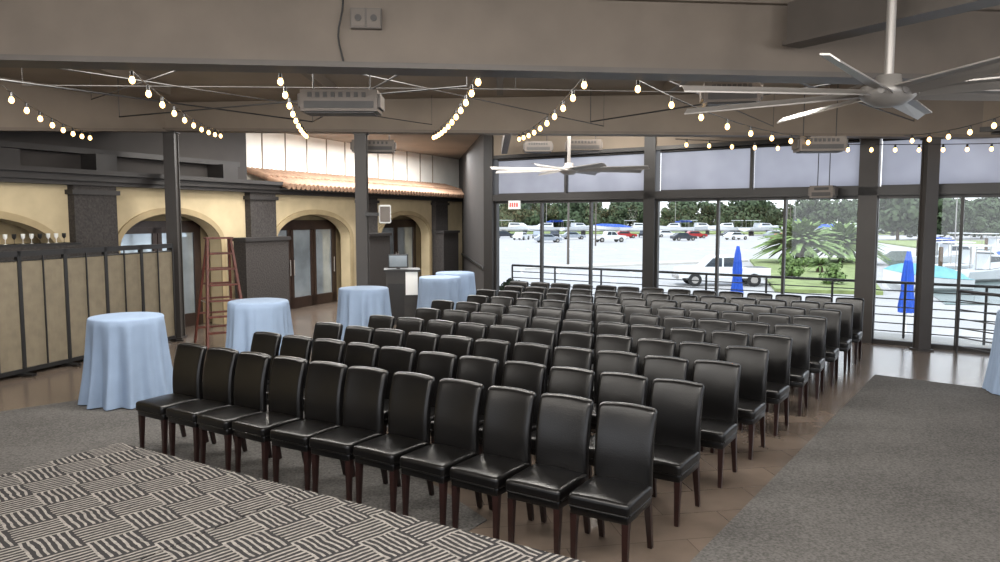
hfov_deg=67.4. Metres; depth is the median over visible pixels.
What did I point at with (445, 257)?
stone pillar
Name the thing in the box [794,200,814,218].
tree
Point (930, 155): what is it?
steel column
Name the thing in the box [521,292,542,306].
dining chair
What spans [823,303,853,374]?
dining chair
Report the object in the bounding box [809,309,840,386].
dining chair
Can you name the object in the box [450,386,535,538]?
dining chair
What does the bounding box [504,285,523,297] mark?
dining chair
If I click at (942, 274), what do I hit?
boat
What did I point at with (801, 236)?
palm tree
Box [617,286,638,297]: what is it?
dining chair
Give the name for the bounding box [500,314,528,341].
dining chair
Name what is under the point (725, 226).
boat
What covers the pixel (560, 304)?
dining chair
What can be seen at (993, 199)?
tree
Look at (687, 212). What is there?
tree
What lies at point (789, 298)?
dining chair
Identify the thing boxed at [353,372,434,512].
dining chair
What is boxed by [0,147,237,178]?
window
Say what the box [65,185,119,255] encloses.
stone pillar
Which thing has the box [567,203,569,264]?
street lamp
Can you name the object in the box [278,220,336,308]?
door
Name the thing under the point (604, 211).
tree
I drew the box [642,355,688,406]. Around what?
dining chair
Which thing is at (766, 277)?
railing
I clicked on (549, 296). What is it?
dining chair
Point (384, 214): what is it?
wall speaker
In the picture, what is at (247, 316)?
cocktail table
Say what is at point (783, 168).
roller shade
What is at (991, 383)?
cocktail table
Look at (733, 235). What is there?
car
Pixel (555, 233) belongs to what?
car
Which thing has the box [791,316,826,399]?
dining chair
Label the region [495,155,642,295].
window
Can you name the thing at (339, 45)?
power cable
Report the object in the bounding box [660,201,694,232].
boat
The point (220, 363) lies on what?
dining chair
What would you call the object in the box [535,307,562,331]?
dining chair
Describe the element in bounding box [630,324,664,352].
dining chair
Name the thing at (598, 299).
dining chair
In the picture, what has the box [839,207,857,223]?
tree
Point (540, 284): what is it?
dining chair
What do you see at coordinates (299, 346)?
dining chair
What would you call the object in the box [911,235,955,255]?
boat
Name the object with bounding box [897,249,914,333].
patio umbrella
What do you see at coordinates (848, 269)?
planting bed
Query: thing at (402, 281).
podium
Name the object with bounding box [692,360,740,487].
dining chair
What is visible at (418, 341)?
dining chair
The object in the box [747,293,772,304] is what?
dining chair
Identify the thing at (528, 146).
heater
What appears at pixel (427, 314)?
dining chair
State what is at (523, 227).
boat
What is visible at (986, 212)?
tree
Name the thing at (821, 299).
dining chair
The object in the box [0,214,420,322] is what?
archway trim
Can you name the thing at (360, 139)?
steel column
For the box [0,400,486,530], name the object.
carpet
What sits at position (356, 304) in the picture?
cocktail table
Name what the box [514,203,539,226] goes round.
tree
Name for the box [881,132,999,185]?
roller shade
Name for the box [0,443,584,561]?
patterned rug
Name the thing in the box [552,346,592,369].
dining chair
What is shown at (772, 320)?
dining chair
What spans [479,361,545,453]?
dining chair
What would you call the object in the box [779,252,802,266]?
shrub
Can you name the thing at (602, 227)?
boat
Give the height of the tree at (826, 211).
9.628 m
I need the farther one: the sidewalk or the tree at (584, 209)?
the tree at (584, 209)
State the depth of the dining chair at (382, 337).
8.84 m
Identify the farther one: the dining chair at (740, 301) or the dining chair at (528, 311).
the dining chair at (740, 301)
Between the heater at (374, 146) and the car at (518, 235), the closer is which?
the heater at (374, 146)
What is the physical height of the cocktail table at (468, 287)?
1.080 m
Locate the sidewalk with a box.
[525,259,747,269]
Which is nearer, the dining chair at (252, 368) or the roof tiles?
the dining chair at (252, 368)
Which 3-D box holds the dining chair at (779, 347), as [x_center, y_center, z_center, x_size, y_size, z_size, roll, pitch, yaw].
[2.931,1.126,8.281,0.444,1.013,0.575,3,6,34]
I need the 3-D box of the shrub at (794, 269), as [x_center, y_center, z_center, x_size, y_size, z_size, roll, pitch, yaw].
[19.547,-0.881,50.098,1.346,1.372,1.600,-4,6,-37]
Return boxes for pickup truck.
[593,231,626,241]
[672,255,771,286]
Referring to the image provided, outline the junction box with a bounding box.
[350,8,381,29]
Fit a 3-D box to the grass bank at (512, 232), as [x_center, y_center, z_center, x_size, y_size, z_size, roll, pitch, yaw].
[90.000,-12.311,192.149,220.000,0.300,45.000,0,5,0]
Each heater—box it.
[297,74,384,115]
[350,139,395,153]
[523,141,552,152]
[565,136,602,151]
[699,82,763,106]
[792,84,847,153]
[808,153,837,198]
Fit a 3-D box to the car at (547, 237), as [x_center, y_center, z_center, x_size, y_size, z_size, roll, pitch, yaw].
[7.999,-7.141,124.845,4.492,1.449,2.020,-1,5,-11]
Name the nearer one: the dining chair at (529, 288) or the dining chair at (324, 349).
the dining chair at (324, 349)
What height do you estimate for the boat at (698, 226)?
3.480 m
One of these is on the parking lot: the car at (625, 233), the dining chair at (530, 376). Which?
the car at (625, 233)
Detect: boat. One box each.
[499,223,536,232]
[528,203,562,232]
[559,220,588,234]
[593,224,631,231]
[620,220,642,231]
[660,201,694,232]
[685,220,715,234]
[708,220,743,235]
[738,220,778,235]
[815,224,832,229]
[882,263,974,290]
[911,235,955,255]
[912,198,972,263]
[935,241,997,269]
[936,233,974,247]
[954,244,999,281]
[970,233,999,250]
[989,246,999,251]
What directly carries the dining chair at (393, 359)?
on the carpet at (36, 435)
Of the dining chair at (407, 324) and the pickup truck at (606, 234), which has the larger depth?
the pickup truck at (606, 234)
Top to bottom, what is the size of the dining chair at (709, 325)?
1.013 m
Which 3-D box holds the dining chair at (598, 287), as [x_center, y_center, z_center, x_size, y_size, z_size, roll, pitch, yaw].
[1.933,0.603,14.407,0.444,1.013,0.575,3,6,34]
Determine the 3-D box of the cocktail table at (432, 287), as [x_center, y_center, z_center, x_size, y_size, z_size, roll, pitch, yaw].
[-1.262,0.447,15.808,1.108,1.080,1.131,1,5,8]
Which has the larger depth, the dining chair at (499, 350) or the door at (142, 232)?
the door at (142, 232)
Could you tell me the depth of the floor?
7.51 m
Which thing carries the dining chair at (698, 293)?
on the floor
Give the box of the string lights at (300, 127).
[2,70,999,151]
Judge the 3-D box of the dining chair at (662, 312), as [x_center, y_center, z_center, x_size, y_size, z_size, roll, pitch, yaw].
[2.383,0.908,10.837,0.444,1.013,0.575,3,6,34]
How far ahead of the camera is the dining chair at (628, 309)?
11.22 m
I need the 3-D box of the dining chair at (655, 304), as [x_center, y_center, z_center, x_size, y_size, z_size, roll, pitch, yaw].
[2.499,0.822,11.843,0.444,1.013,0.575,3,6,32]
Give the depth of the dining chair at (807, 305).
11.77 m
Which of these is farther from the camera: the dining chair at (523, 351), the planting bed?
the planting bed
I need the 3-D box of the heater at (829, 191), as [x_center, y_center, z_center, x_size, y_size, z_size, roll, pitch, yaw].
[5.947,-2.410,13.741,0.460,1.795,0.370,3,6,34]
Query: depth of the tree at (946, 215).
135.60 m
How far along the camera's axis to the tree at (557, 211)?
203.49 m
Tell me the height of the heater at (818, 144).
1.115 m
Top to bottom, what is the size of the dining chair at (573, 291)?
1.013 m
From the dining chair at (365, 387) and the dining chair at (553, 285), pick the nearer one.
the dining chair at (365, 387)
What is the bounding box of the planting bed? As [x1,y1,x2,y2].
[750,257,882,294]
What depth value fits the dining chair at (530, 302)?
12.17 m
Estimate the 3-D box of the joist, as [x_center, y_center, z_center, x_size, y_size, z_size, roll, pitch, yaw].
[0.150,-3.095,15.744,0.140,0.509,4.117,0,5,-1]
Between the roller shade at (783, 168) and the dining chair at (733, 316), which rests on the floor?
the dining chair at (733, 316)
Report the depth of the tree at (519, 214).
198.97 m
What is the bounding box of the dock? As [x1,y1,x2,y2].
[916,238,987,266]
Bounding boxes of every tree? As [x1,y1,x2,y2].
[499,203,530,231]
[499,204,514,226]
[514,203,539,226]
[535,203,552,222]
[547,203,584,226]
[576,202,605,225]
[599,207,608,220]
[603,204,630,224]
[609,202,635,225]
[628,202,642,226]
[632,202,642,222]
[660,207,680,225]
[666,201,700,222]
[671,204,699,226]
[692,201,702,221]
[698,201,723,225]
[712,204,741,226]
[714,208,737,226]
[728,201,753,225]
[731,200,773,227]
[746,202,777,226]
[750,217,854,261]
[765,208,782,230]
[776,204,807,228]
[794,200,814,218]
[806,199,843,224]
[836,199,857,221]
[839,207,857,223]
[842,199,857,209]
[844,204,857,223]
[878,198,918,239]
[901,198,960,237]
[936,204,977,236]
[963,199,999,238]
[981,197,999,222]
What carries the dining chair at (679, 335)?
on the floor
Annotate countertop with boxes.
[0,233,81,260]
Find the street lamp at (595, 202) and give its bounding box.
[595,202,596,245]
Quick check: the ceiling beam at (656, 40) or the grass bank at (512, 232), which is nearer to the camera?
the ceiling beam at (656, 40)
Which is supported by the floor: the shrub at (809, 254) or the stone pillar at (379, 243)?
the stone pillar at (379, 243)
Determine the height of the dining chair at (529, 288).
1.013 m
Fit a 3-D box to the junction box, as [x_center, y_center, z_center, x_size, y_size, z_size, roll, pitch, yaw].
[-1.219,-2.390,6.832,0.280,0.180,0.080,0,5,-5]
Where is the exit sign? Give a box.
[508,201,520,208]
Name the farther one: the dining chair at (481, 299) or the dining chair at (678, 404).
the dining chair at (481, 299)
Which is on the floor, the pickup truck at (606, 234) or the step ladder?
the step ladder
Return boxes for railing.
[511,264,999,344]
[955,289,999,352]
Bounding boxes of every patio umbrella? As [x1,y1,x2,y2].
[730,244,743,292]
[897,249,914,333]
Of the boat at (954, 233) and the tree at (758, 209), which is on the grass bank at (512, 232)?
the tree at (758, 209)
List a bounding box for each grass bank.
[509,231,988,234]
[878,240,984,247]
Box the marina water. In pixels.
[880,251,999,304]
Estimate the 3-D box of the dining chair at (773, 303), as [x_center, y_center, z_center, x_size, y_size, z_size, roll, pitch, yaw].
[4.269,0.816,11.913,0.444,1.013,0.575,3,6,31]
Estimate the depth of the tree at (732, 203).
219.92 m
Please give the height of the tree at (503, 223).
7.567 m
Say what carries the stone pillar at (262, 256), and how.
on the floor
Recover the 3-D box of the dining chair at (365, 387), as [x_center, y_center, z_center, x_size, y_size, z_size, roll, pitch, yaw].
[-1.275,1.279,6.400,0.444,1.013,0.575,3,6,30]
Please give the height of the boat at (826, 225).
2.673 m
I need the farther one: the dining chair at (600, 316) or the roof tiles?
the roof tiles
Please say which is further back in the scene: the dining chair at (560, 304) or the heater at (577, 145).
the heater at (577, 145)
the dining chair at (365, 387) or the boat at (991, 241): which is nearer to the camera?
the dining chair at (365, 387)
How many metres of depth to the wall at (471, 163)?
21.73 m
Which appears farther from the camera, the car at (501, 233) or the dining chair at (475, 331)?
the car at (501, 233)
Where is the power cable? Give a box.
[337,0,343,60]
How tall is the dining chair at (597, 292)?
1.013 m
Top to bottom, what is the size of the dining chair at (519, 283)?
1.013 m
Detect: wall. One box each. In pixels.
[0,182,461,323]
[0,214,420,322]
[246,133,462,201]
[459,135,483,289]
[484,101,999,343]
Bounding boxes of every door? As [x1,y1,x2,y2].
[121,221,202,326]
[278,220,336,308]
[382,219,415,267]
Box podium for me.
[384,254,419,324]
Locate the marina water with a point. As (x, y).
(897, 257)
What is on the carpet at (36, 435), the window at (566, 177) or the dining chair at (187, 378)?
the dining chair at (187, 378)
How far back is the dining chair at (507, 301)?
12.42 m
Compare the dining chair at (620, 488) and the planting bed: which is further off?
the planting bed
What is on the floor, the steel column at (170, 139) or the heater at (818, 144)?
the steel column at (170, 139)
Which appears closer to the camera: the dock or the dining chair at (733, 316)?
the dining chair at (733, 316)
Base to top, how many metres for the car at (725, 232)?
1.449 m
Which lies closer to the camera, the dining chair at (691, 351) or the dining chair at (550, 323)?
the dining chair at (691, 351)
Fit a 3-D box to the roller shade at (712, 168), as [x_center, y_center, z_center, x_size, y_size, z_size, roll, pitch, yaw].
[4.239,-2.328,15.597,1.920,0.875,0.076,3,6,35]
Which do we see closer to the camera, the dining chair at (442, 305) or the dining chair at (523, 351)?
the dining chair at (523, 351)
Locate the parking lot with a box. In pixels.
[499,225,999,340]
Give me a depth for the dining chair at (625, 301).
12.23 m
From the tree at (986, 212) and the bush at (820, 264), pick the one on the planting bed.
the bush at (820, 264)
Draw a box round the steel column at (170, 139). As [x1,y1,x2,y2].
[162,131,187,338]
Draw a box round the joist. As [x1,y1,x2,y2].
[501,135,510,153]
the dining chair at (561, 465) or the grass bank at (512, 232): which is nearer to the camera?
the dining chair at (561, 465)
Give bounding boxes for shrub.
[499,278,519,290]
[778,258,804,276]
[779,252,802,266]
[799,250,814,266]
[819,262,846,283]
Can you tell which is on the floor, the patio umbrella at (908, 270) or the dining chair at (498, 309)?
the dining chair at (498, 309)
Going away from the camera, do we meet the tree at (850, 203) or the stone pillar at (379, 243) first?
the stone pillar at (379, 243)
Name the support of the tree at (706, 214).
on the parking lot
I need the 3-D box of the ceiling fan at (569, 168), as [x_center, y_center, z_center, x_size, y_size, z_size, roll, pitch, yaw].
[1.420,-2.817,15.416,3.245,1.270,3.245,0,5,0]
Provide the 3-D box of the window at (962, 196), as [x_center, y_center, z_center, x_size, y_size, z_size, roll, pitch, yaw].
[8.548,-0.628,12.644,4.050,3.760,0.101,3,6,35]
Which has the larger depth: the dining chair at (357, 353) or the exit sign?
the exit sign
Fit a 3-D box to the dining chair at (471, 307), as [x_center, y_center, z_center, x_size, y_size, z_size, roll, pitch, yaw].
[-0.623,0.848,11.538,0.444,1.013,0.575,3,6,32]
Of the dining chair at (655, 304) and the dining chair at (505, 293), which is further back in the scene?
the dining chair at (505, 293)
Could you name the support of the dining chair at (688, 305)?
on the floor
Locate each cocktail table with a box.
[78,312,172,410]
[225,298,293,354]
[336,286,393,340]
[417,275,461,309]
[436,271,475,301]
[982,310,999,394]
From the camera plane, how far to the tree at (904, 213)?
133.13 m
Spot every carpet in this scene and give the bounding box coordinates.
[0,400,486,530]
[690,375,999,561]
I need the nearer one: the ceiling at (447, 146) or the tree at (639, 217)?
the ceiling at (447, 146)
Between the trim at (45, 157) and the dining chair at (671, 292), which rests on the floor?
the dining chair at (671, 292)
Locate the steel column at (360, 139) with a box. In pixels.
[352,132,369,285]
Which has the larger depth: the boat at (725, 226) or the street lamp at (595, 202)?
the boat at (725, 226)
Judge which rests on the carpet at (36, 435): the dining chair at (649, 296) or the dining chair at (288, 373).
the dining chair at (288, 373)
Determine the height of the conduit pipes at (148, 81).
0.617 m
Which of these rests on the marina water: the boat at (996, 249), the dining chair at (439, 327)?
the boat at (996, 249)
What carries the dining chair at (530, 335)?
on the floor
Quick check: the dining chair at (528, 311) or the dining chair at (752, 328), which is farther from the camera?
the dining chair at (528, 311)
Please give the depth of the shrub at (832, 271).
44.93 m
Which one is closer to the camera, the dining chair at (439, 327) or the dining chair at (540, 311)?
the dining chair at (439, 327)
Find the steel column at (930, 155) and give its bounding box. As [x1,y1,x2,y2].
[909,137,943,351]
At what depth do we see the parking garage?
97.40 m
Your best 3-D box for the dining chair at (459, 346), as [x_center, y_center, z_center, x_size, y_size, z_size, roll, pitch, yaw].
[-0.611,1.134,8.195,0.444,1.013,0.575,3,6,32]
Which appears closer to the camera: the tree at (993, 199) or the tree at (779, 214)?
the tree at (993, 199)
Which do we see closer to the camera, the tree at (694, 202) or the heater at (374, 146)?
the heater at (374, 146)
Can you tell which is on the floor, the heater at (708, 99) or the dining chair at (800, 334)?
the dining chair at (800, 334)
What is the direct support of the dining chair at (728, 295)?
on the floor
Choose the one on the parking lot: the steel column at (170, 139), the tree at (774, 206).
the tree at (774, 206)
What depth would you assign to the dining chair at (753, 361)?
7.53 m
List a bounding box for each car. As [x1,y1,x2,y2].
[499,231,513,237]
[513,232,529,239]
[532,231,539,237]
[534,234,561,242]
[550,231,558,236]
[561,232,585,238]
[616,231,636,237]
[660,230,673,236]
[670,232,696,240]
[686,231,707,237]
[721,230,744,235]
[723,232,748,239]
[763,231,780,236]
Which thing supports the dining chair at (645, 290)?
on the floor
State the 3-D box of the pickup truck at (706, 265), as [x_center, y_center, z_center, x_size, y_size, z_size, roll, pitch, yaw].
[13.735,-0.662,46.611,5.770,1.849,2.120,0,5,3]
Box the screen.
[0,243,183,377]
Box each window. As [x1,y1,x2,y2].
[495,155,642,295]
[655,145,857,295]
[872,194,999,352]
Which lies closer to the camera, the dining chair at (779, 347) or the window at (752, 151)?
the dining chair at (779, 347)
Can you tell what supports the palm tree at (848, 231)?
on the planting bed
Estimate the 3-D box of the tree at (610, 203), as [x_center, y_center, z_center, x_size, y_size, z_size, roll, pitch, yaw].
[35.420,-19.716,222.191,10.918,9.345,9.524,2,5,21]
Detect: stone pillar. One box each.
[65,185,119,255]
[232,192,290,304]
[368,198,391,286]
[431,201,459,274]
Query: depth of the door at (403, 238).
23.89 m
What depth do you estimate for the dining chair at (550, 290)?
13.99 m
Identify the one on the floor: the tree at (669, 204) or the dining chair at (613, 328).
the dining chair at (613, 328)
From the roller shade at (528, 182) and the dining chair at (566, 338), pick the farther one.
the roller shade at (528, 182)
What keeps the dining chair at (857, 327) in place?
on the floor
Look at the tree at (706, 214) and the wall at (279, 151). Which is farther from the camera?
the tree at (706, 214)
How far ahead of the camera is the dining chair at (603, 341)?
8.38 m
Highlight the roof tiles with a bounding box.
[247,167,463,198]
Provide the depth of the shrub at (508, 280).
24.69 m
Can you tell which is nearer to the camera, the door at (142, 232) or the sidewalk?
the door at (142, 232)
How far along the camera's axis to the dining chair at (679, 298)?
12.77 m
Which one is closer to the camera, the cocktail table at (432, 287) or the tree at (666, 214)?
the cocktail table at (432, 287)
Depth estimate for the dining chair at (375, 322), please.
10.07 m
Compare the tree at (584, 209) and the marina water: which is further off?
the tree at (584, 209)
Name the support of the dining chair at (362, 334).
on the carpet at (36, 435)
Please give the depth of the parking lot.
68.43 m
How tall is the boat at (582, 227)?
3.480 m
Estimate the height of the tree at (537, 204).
8.619 m
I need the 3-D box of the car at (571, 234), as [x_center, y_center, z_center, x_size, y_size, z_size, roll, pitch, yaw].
[13.999,-8.672,142.780,4.492,1.449,2.020,0,5,-6]
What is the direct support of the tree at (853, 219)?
on the grass bank at (512, 232)
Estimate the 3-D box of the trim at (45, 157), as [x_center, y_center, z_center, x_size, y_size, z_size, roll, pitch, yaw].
[-9.859,-2.001,7.686,0.860,1.580,21.811,2,5,24]
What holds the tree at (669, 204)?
on the grass bank at (512, 232)
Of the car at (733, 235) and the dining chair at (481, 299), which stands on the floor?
the dining chair at (481, 299)
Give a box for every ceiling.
[0,5,999,94]
[123,95,617,159]
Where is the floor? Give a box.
[0,300,989,561]
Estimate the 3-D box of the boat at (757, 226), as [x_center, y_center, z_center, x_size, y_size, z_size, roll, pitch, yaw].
[59.783,-12.120,171.222,11.891,3.480,3.607,-3,6,-32]
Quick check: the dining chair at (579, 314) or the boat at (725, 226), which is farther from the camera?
the boat at (725, 226)
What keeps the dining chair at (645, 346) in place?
on the floor
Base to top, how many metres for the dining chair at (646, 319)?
1.013 m
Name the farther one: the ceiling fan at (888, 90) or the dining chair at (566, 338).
the dining chair at (566, 338)
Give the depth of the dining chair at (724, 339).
8.67 m
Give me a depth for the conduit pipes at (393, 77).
10.44 m
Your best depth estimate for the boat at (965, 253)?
54.36 m
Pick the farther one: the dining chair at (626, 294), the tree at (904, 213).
the tree at (904, 213)
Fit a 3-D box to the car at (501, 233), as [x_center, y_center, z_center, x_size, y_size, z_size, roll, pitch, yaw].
[0.999,-9.438,151.747,4.492,1.449,2.020,0,5,-6]
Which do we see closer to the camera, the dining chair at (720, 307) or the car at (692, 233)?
the dining chair at (720, 307)
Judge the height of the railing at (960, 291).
1.098 m
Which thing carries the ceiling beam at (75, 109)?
attached to the ceiling at (52, 76)
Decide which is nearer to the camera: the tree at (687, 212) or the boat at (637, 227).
the boat at (637, 227)
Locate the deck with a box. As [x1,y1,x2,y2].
[874,331,991,347]
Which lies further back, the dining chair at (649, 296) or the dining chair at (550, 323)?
the dining chair at (649, 296)
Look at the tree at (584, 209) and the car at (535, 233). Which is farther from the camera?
the tree at (584, 209)
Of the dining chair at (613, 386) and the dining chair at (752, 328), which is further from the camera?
the dining chair at (752, 328)
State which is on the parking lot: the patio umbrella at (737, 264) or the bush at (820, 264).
the patio umbrella at (737, 264)
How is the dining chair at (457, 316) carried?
on the floor
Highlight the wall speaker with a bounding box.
[365,205,390,223]
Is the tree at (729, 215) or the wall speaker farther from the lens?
the tree at (729, 215)
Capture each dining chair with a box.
[136,343,208,453]
[166,347,238,462]
[197,351,271,470]
[232,356,307,479]
[250,331,281,384]
[267,335,312,404]
[270,361,346,490]
[303,338,345,410]
[309,366,387,501]
[312,322,342,348]
[343,326,373,363]
[344,342,379,385]
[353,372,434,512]
[368,315,394,342]
[372,328,404,367]
[378,346,415,434]
[396,317,423,346]
[400,378,483,525]
[405,332,438,372]
[415,308,439,331]
[416,351,456,432]
[426,320,455,351]
[430,356,498,443]
[431,300,453,319]
[438,335,472,378]
[442,310,468,334]
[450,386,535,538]
[455,302,479,321]
[456,322,486,355]
[467,295,488,311]
[469,312,497,338]
[473,339,509,385]
[476,289,496,303]
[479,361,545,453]
[480,304,505,324]
[488,325,520,360]
[490,296,513,313]
[498,290,519,304]
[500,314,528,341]
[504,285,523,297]
[506,393,592,554]
[508,305,533,327]
[510,281,528,291]
[512,342,550,393]
[515,298,539,316]
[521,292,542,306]
[521,328,555,379]
[525,286,545,299]
[530,282,549,293]
[531,317,560,346]
[531,366,594,478]
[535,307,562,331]
[541,300,565,321]
[545,293,567,319]
[547,331,593,385]
[548,288,568,309]
[550,283,570,306]
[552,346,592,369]
[561,319,592,333]
[565,309,593,321]
[568,301,594,311]
[568,401,656,561]
[569,289,592,300]
[569,295,593,302]
[572,284,592,289]
[589,372,647,465]
[591,322,629,370]
[591,350,638,429]
[592,296,619,333]
[592,312,624,363]
[592,334,632,402]
[593,303,622,348]
[594,290,617,301]
[595,285,616,290]
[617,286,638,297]
[619,291,643,304]
[621,298,646,312]
[623,305,651,323]
[629,314,659,336]
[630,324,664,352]
[636,338,675,375]
[641,287,663,298]
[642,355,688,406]
[646,293,669,305]
[650,299,676,314]
[650,378,704,526]
[656,307,685,325]
[662,316,694,339]
[668,289,690,299]
[669,328,705,356]
[672,294,697,307]
[678,342,719,451]
[680,301,707,316]
[688,309,718,328]
[692,290,715,301]
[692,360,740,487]
[697,319,731,342]
[699,296,725,309]
[710,303,738,318]
[710,346,768,459]
[711,331,748,360]
[719,291,743,302]
[721,311,752,330]
[730,297,756,311]
[734,321,769,346]
[739,334,792,435]
[742,305,771,321]
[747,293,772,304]
[757,313,789,333]
[758,299,786,313]
[765,324,811,415]
[775,294,801,306]
[775,307,805,323]
[791,301,819,315]
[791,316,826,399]
[805,296,832,308]
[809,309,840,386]
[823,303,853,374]
[835,297,863,363]
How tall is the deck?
0.240 m
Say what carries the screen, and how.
on the floor
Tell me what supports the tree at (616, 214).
on the grass bank at (512, 232)
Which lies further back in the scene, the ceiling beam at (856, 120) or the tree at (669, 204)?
the tree at (669, 204)
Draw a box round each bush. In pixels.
[805,257,829,271]
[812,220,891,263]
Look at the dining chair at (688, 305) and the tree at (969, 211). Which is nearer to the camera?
the dining chair at (688, 305)
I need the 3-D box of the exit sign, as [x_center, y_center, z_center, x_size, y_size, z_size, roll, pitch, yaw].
[0.348,-1.837,18.107,0.320,0.200,0.066,3,6,35]
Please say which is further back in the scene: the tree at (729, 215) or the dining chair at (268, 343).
the tree at (729, 215)
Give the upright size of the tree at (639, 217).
8.619 m
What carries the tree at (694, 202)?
on the parking lot
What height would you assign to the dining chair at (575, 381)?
1.013 m
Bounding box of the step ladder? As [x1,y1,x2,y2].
[194,237,242,349]
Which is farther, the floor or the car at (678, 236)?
the car at (678, 236)
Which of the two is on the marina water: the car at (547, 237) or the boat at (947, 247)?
the boat at (947, 247)
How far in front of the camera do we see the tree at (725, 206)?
210.26 m
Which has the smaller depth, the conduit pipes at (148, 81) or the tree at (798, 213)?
the conduit pipes at (148, 81)
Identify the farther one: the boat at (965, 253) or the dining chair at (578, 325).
the boat at (965, 253)
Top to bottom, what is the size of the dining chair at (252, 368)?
1.013 m
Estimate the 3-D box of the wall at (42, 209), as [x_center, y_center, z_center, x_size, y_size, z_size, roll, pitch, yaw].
[-7.878,-0.228,12.429,0.340,3.000,31.780,2,5,24]
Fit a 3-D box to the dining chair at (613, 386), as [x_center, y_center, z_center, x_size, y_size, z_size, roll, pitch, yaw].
[0.920,1.305,6.189,0.444,1.013,0.575,3,6,33]
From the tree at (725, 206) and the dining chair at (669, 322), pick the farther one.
the tree at (725, 206)
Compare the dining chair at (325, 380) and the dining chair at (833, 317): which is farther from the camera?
the dining chair at (833, 317)
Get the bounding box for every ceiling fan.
[491,136,648,175]
[679,0,999,123]
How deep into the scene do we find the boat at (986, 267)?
48.42 m
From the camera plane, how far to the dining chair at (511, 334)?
9.10 m
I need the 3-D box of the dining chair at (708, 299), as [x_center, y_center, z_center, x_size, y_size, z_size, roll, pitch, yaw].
[3.448,0.774,12.405,0.444,1.013,0.575,3,6,30]
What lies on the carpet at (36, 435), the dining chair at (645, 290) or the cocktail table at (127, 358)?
the cocktail table at (127, 358)
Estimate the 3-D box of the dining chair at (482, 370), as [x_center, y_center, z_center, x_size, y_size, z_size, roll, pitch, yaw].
[-0.317,1.242,6.931,0.444,1.013,0.575,3,6,30]
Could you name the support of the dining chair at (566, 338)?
on the floor
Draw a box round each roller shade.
[498,156,563,194]
[568,151,643,192]
[660,145,750,190]
[754,139,859,188]
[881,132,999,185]
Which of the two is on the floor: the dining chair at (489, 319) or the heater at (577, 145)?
the dining chair at (489, 319)
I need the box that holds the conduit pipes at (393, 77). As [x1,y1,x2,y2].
[0,75,913,121]
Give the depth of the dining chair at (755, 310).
11.24 m
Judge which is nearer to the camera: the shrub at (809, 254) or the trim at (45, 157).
the trim at (45, 157)
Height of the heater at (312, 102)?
1.045 m
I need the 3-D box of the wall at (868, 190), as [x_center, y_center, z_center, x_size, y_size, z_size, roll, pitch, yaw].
[6.790,-1.083,13.866,17.480,4.460,0.300,3,6,35]
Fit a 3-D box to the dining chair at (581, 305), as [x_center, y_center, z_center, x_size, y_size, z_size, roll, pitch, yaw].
[1.151,0.845,11.574,0.444,1.013,0.575,3,6,33]
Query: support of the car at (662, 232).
on the parking lot
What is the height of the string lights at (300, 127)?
0.512 m
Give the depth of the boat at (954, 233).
85.31 m
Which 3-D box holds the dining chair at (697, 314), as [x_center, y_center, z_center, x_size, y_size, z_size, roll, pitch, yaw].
[2.794,0.930,10.582,0.444,1.013,0.575,3,6,32]
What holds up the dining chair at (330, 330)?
on the carpet at (36, 435)
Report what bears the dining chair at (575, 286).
on the floor
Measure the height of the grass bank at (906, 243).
0.200 m
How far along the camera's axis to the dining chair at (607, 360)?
7.37 m
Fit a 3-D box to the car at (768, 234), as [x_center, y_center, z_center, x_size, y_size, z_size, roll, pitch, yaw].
[54.999,-9.268,149.754,4.492,1.449,2.020,-1,5,-11]
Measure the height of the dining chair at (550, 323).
1.013 m
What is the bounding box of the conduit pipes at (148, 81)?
[21,68,826,126]
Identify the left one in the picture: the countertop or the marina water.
the countertop
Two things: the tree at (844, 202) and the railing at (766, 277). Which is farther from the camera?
the tree at (844, 202)
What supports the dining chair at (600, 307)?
on the floor
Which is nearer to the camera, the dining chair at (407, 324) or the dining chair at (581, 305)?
the dining chair at (407, 324)
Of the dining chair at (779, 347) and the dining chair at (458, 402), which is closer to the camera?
the dining chair at (458, 402)
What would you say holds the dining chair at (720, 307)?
on the floor
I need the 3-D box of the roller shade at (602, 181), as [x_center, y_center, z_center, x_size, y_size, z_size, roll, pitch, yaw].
[2.368,-2.442,16.929,1.920,0.875,0.075,3,6,35]
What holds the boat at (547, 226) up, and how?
on the parking lot
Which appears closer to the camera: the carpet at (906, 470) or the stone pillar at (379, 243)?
the carpet at (906, 470)
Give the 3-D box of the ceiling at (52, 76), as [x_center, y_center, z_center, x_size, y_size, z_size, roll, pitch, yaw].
[-0.500,-2.406,3.257,29.000,0.300,19.900,0,5,0]
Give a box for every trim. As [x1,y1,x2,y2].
[0,132,282,192]
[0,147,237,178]
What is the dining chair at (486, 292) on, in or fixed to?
on the floor
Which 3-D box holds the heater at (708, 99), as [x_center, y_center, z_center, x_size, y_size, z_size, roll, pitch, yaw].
[2.599,-2.417,8.420,0.660,0.875,0.370,1,5,11]
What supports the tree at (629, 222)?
on the parking lot
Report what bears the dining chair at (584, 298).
on the floor
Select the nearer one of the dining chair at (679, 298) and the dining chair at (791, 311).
the dining chair at (791, 311)
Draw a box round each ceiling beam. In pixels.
[0,0,999,84]
[0,77,169,132]
[163,94,999,138]
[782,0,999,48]
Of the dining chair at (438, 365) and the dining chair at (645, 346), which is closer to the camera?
the dining chair at (438, 365)

